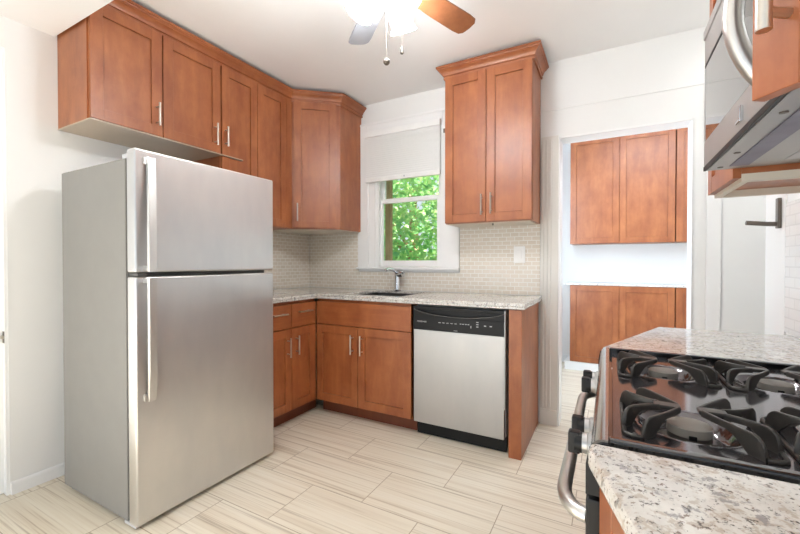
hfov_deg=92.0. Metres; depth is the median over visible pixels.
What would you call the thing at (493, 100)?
upper cabinet
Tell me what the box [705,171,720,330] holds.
trim
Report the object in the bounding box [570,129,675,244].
upper cabinet
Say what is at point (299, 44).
ceiling
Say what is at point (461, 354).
dishwasher
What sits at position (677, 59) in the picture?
wall
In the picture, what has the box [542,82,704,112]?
trim
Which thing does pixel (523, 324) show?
end panel
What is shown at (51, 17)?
ceiling
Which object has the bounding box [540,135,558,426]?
trim
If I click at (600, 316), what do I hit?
base cabinet
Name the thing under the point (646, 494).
countertop
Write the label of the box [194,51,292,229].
upper cabinet
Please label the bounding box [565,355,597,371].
trim
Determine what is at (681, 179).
upper cabinet
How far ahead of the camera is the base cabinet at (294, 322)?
2.76 m
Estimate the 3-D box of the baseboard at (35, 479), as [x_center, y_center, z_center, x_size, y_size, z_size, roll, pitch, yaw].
[-1.690,1.094,2.350,0.014,0.062,0.991,0,1,29]
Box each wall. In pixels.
[0,15,299,494]
[309,26,765,421]
[562,143,686,353]
[786,193,799,338]
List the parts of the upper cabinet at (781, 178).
door, light rail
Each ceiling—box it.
[0,0,112,36]
[132,0,709,105]
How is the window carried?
in the wall at (677, 59)
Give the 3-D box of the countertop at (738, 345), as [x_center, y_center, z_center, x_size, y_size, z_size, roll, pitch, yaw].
[1.129,0.291,1.430,0.663,0.034,0.594,0,1,29]
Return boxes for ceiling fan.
[346,0,474,65]
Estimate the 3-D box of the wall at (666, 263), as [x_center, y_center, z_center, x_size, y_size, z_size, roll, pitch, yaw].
[2.299,-0.169,3.300,2.320,2.566,1.901,0,1,29]
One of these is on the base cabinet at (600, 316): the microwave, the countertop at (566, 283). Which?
the countertop at (566, 283)
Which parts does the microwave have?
door glass, door, handle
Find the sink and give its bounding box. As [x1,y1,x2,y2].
[361,292,413,295]
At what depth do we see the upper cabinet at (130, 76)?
2.14 m
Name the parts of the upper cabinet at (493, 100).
door, panel, handle, handle, crown, panel, panel, door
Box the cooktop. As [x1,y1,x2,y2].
[608,347,799,484]
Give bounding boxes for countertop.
[273,287,541,309]
[565,282,686,287]
[588,444,799,533]
[603,327,799,363]
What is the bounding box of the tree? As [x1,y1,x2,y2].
[384,175,438,266]
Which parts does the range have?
handle, knob, knob, oven door, knob, knob, control panel, burner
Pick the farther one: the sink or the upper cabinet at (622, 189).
the upper cabinet at (622, 189)
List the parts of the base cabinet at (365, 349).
panel, door, handle, handle, panel, door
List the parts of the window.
sash, sash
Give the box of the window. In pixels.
[356,108,459,272]
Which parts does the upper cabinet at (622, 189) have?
panel, door, panel, door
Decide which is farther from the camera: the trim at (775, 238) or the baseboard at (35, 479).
the baseboard at (35, 479)
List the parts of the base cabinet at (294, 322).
panel, drawer, door, handle, door, drawer, panel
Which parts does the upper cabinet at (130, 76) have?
door, panel, handle, crown, door, panel, handle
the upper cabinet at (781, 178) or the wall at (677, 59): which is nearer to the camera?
the upper cabinet at (781, 178)
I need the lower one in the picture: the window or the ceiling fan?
the window
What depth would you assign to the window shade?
3.23 m
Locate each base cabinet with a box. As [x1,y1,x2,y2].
[273,299,315,427]
[317,298,417,429]
[570,285,674,363]
[599,488,624,533]
[675,288,686,328]
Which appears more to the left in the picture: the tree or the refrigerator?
the refrigerator
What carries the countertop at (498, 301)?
on the base cabinet at (365, 349)
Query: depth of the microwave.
0.90 m
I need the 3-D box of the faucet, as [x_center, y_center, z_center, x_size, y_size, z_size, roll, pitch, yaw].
[-0.036,0.103,3.174,0.117,0.197,0.215,0,1,29]
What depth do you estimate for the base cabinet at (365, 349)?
2.75 m
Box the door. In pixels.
[0,46,9,495]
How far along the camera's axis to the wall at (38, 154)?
2.00 m
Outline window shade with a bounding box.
[365,118,444,182]
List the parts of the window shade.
rail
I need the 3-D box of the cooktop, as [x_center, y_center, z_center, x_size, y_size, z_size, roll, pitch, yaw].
[0.797,0.310,0.820,0.621,0.066,0.788,0,1,29]
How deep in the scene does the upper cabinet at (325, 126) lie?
3.19 m
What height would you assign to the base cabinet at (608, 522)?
0.826 m
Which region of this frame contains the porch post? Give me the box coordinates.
[385,180,392,260]
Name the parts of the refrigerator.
handle, handle, freezer door, fridge door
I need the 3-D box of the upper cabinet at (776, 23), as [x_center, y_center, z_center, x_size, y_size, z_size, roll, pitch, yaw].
[0.639,-0.785,0.329,0.482,1.118,0.284,0,1,29]
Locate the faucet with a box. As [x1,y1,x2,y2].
[384,268,404,290]
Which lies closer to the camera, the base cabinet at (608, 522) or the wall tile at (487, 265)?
the base cabinet at (608, 522)
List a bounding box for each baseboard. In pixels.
[11,462,64,494]
[562,354,569,361]
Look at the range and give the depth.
0.75 m
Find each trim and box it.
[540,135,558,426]
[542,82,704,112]
[557,117,692,425]
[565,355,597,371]
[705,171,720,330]
[765,194,786,334]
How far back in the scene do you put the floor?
1.95 m
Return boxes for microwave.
[703,0,799,170]
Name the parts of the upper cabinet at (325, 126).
door, panel, panel, crown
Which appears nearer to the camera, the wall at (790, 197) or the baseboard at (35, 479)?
the wall at (790, 197)
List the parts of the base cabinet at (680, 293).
panel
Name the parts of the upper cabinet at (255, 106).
handle, door, panel, crown, door, panel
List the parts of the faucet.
spout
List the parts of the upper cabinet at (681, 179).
panel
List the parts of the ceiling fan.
lamp shade, blade, pull chain, lamp shade, lamp shade, blade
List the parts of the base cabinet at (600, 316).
panel, door, panel, door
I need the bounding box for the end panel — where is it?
[508,302,538,460]
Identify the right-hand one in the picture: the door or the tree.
the tree
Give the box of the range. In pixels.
[557,347,799,533]
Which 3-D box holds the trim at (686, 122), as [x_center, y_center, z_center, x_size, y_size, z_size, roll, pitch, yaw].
[1.477,0.107,2.595,0.757,2.031,0.154,0,1,29]
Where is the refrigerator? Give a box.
[62,147,273,528]
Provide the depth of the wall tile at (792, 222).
1.55 m
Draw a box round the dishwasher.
[413,304,508,451]
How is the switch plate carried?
attached to the wall tile at (487, 265)
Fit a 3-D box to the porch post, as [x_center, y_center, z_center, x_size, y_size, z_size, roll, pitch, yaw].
[-0.118,-0.021,4.164,0.060,3.550,0.060,0,1,29]
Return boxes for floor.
[0,362,595,533]
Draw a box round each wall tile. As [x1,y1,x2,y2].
[264,232,308,289]
[309,224,539,295]
[784,199,799,337]
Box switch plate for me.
[514,246,524,262]
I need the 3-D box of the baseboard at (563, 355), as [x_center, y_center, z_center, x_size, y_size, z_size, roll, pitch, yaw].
[2.439,1.059,4.200,1.520,0.090,0.012,0,1,29]
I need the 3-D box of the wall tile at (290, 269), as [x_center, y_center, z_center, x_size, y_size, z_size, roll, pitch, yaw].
[-1.176,-0.063,3.288,0.008,0.525,1.171,0,1,29]
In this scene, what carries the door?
in the wall at (38, 154)
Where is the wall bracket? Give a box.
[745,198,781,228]
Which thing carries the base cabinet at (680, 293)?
on the floor
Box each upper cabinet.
[57,0,242,160]
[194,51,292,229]
[273,89,366,234]
[436,40,548,227]
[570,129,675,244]
[673,127,687,242]
[708,0,799,197]
[752,0,799,101]
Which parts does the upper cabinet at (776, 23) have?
handle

